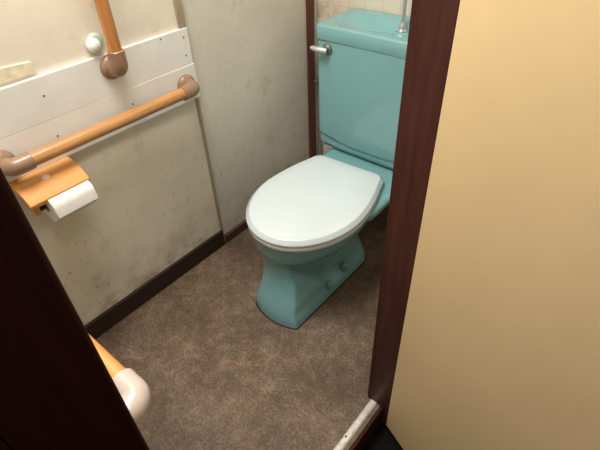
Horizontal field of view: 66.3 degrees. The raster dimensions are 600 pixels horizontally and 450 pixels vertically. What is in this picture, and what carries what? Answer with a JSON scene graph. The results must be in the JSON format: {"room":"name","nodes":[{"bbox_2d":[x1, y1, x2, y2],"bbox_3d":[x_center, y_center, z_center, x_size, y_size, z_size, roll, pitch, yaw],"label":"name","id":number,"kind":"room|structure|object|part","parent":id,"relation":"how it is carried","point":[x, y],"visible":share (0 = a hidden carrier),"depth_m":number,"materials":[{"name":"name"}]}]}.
{"room":"toilet room","nodes":[
{"label":"toilet room","id":0,"kind":"room"},
{"bbox_2d":[0,437,11,449],"bbox_3d":[-0.554,0.361,0.048,0.066,2.240,0.970,27,48,30],"label":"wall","id":1,"kind":"structure","parent":0,"point":[3,446],"depth_m":0.34,"materials":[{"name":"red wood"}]},
{"bbox_2d":[333,399,376,449],"bbox_3d":[0.028,0.701,1.226,0.022,0.014,0.626,27,48,30],"label":"threshold strip","id":2,"kind":"object","parent":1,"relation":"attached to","point":[343,442],"visible":1,"depth_m":1.35,"materials":[{"name":"metal"}]},
{"bbox_2d":[349,407,382,449],"bbox_3d":[0.043,0.742,1.245,0.030,0.086,0.626,27,48,30],"label":"trim","id":3,"kind":"structure","parent":1,"relation":"attached to","point":[359,443],"depth_m":1.37,"materials":[{"name":"brown wood"}]},
{"bbox_2d":[0,0,318,325],"bbox_3d":[-0.442,-0.712,1.265,0.050,2.150,1.580,27,48,30],"label":"wall","id":4,"kind":"structure","parent":0,"point":[154,205],"depth_m":1.59,"materials":[{"name":"beige paint"}]},
{"bbox_2d":[0,62,35,83],"bbox_3d":[-0.770,-0.300,1.024,0.005,0.034,0.363,27,48,30],"label":"trim","id":5,"kind":"structure","parent":4,"relation":"attached to","point":[12,72],"depth_m":1.10,"materials":[{"name":"beige paint"}]},
{"bbox_2d":[9,157,89,215],"bbox_3d":[-0.666,-0.100,1.237,0.106,0.088,0.166,27,48,30],"label":"paper holder","id":6,"kind":"object","parent":4,"relation":"attached to","point":[36,188],"visible":0.93,"depth_m":1.21,"materials":[{"name":"orange wood"}]},
{"bbox_3d":[-0.714,-0.066,1.207,0.072,0.075,0.014,27,48,30],"label":"arm","id":7,"kind":"part","parent":6,"relation":"part of","materials":[{"name":"orange wood"}]},
{"bbox_2d":[44,180,97,221],"bbox_3d":[-0.637,-0.078,1.256,0.110,0.101,0.119,27,48,30],"label":"toilet roll","id":8,"kind":"object","parent":6,"relation":"hanging from","point":[59,207],"visible":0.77,"depth_m":1.22,"materials":[{"name":"white paper"}]},
{"bbox_2d":[86,33,102,52],"bbox_3d":[-0.540,-0.481,1.216,0.027,0.044,0.051,27,48,30],"label":"knob","id":9,"kind":"object","parent":4,"relation":"attached to","point":[94,42],"visible":1,"depth_m":1.21,"materials":[{"name":"white plastic"}]},
{"bbox_2d":[0,27,199,182],"bbox_3d":[-0.613,-0.311,1.245,0.015,0.224,0.838,27,48,30],"label":"board","id":10,"kind":"object","parent":4,"relation":"attached to","point":[36,112],"visible":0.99,"depth_m":1.25,"materials":[{"name":"white wood"}]},
{"bbox_2d":[0,74,199,176],"bbox_3d":[-0.531,-0.292,1.303,0.069,0.068,0.658,27,48,30],"label":"handrail","id":11,"kind":"object","parent":10,"relation":"attached to","point":[10,164],"visible":0.96,"depth_m":1.24,"materials":[{"name":"orange wood"}]},
{"bbox_3d":[-0.522,-0.287,1.297,0.036,0.036,0.498,27,48,30],"label":"rail","id":12,"kind":"part","parent":11,"relation":"part of","materials":[{"name":"orange wood"}]},
{"bbox_2d":[94,0,127,78],"bbox_3d":[-0.512,-0.675,1.054,0.083,0.711,0.068,27,48,30],"label":"handrail","id":13,"kind":"object","parent":4,"relation":"attached to","point":[114,65],"visible":1,"depth_m":1.20,"materials":[{"name":"orange wood"}]},
{"bbox_3d":[-0.497,-0.668,1.044,0.034,0.552,0.034,27,48,30],"label":"rail","id":14,"kind":"part","parent":13,"relation":"part of","materials":[{"name":"orange wood"}]},
{"bbox_2d":[85,219,247,338],"bbox_3d":[-0.402,0.110,1.895,0.015,0.078,1.434,27,48,30],"label":"baseboard","id":15,"kind":"structure","parent":4,"relation":"attached to","point":[102,323],"depth_m":1.76,"materials":[{"name":"brown wood"}]},
{"bbox_2d":[173,0,185,28],"bbox_3d":[-0.383,-1.087,1.010,0.010,1.253,0.025,27,48,30],"label":"trim","id":16,"kind":"structure","parent":4,"relation":"attached to","point":[178,8],"depth_m":1.38,"materials":[{"name":"beige wood"}]},
{"bbox_2d":[195,97,222,229],"bbox_3d":[-0.341,-0.209,1.748,0.006,0.595,0.012,27,48,30],"label":"trim","id":17,"kind":"structure","parent":4,"relation":"attached to","point":[197,98],"depth_m":1.72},
{"bbox_2d":[306,0,315,157],"bbox_3d":[0.031,-1.063,1.663,0.013,2.150,0.040,27,48,30],"label":"trim","id":18,"kind":"structure","parent":4,"relation":"attached to","point":[310,30],"depth_m":1.99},
{"bbox_2d":[95,205,388,449],"bbox_3d":[-0.049,0.297,1.721,0.975,0.012,1.580,27,48,30],"label":"floor","id":19,"kind":"structure","parent":0,"point":[219,374],"depth_m":1.54,"materials":[{"name":"carpet"}]},
{"bbox_2d":[314,73,320,154],"bbox_3d":[0.143,-0.454,2.115,0.169,0.628,0.040,27,48,30],"label":"supply pipe","id":20,"kind":"object","parent":19,"relation":"on","point":[316,81],"visible":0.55,"depth_m":2.14,"materials":[{"name":"silver metal"}]},
{"bbox_2d":[246,0,409,329],"bbox_3d":[0.134,-0.282,1.586,0.486,1.043,0.859,27,48,30],"label":"toilet","id":21,"kind":"object","parent":19,"relation":"on","point":[305,221],"visible":0.8,"depth_m":1.61,"materials":[{"name":"teal ceramic"}]},
{"bbox_3d":[0.043,-0.093,1.589,0.404,0.026,0.521,27,48,30],"label":"lid","id":22,"kind":"part","parent":21,"relation":"part of","materials":[{"name":"white plastic"}]},
{"bbox_3d":[0.044,-0.074,1.605,0.400,0.022,0.517,27,48,30],"label":"seat","id":23,"kind":"part","parent":21,"relation":"part of","materials":[{"name":"white plastic"}]},
{"bbox_3d":[0.065,-0.621,1.630,0.068,0.022,0.022,20,45,25],"label":"flush lever","id":24,"kind":"part","parent":21,"relation":"part of","materials":[{"name":"metal"}]},
{"bbox_3d":[0.092,-0.619,1.626,0.039,0.039,0.024,27,48,30],"label":"lever","id":25,"kind":"part","parent":21,"relation":"part of","materials":[{"name":"metal"}]},
{"bbox_3d":[0.322,-0.476,1.726,0.476,0.434,0.243,27,48,30],"label":"tank","id":26,"kind":"part","parent":21,"relation":"part of","materials":[{"name":"teal ceramic"}]},
{"bbox_2d":[317,8,409,58],"bbox_3d":[0.317,-0.652,1.583,0.486,0.064,0.254,27,48,30],"label":"sink","id":27,"kind":"object","parent":21,"relation":"in","point":[356,32],"depth_m":1.60,"materials":[{"name":"teal ceramic"}]},
{"bbox_3d":[0.337,-0.759,1.522,0.038,0.241,0.095,27,48,30],"label":"spout","id":28,"kind":"part","parent":21,"relation":"part of","materials":[{"name":"silver metal"}]},
{"bbox_2d":[317,0,411,154],"bbox_3d":[0.431,-0.919,1.468,0.938,2.150,0.024,27,48,30],"label":"wall","id":29,"kind":"structure","parent":0,"point":[326,9],"depth_m":1.76,"materials":[{"name":"tile"}]},
{"bbox_2d":[362,422,402,449],"bbox_3d":[0.802,1.013,0.970,1.700,0.030,3.100,27,48,30],"label":"floor","id":30,"kind":"structure","parent":0,"point":[382,438],"depth_m":1.40,"materials":[{"name":"black"}]},
{"bbox_3d":[-0.571,-0.142,0.584,0.880,2.150,0.045,27,48,30],"label":"wall","id":31,"kind":"structure","parent":0,"visible":0},
{"bbox_2d":[0,168,149,449],"bbox_3d":[-0.218,0.150,0.403,0.073,2.090,0.085,27,48,30],"label":"trim","id":32,"kind":"structure","parent":31,"relation":"attached to","point":[57,392],"depth_m":0.34,"materials":[{"name":"red wood"}]},
{"bbox_2d":[88,333,150,423],"bbox_3d":[-0.456,0.172,0.838,0.600,0.068,0.075,27,48,30],"label":"handrail","id":33,"kind":"object","parent":31,"relation":"attached to","point":[135,392],"visible":0.36,"depth_m":0.71,"materials":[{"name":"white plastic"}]},
{"bbox_3d":[-0.450,0.167,0.844,0.442,0.034,0.034,27,48,30],"label":"rail","id":34,"kind":"part","parent":33,"relation":"part of","materials":[{"name":"orange wood"}]},
{"bbox_3d":[0.507,-0.534,1.000,0.050,2.150,0.816,27,48,30],"label":"wall","id":35,"kind":"structure","parent":0,"visible":0},
{"bbox_2d":[367,0,459,424],"bbox_3d":[0.230,-0.211,0.813,0.075,2.090,0.082,27,48,30],"label":"trim","id":36,"kind":"structure","parent":35,"relation":"attached to","point":[432,25],"depth_m":0.86,"materials":[{"name":"brown wood"}]},
{"bbox_2d":[386,0,599,449],"bbox_3d":[0.354,0.013,0.563,0.112,2.002,0.608,-20,43,-20],"label":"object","id":37,"kind":"structure","parent":35,"relation":"in","point":[499,349],"depth_m":0.69,"materials":[{"name":"beige paint"}]}
]}

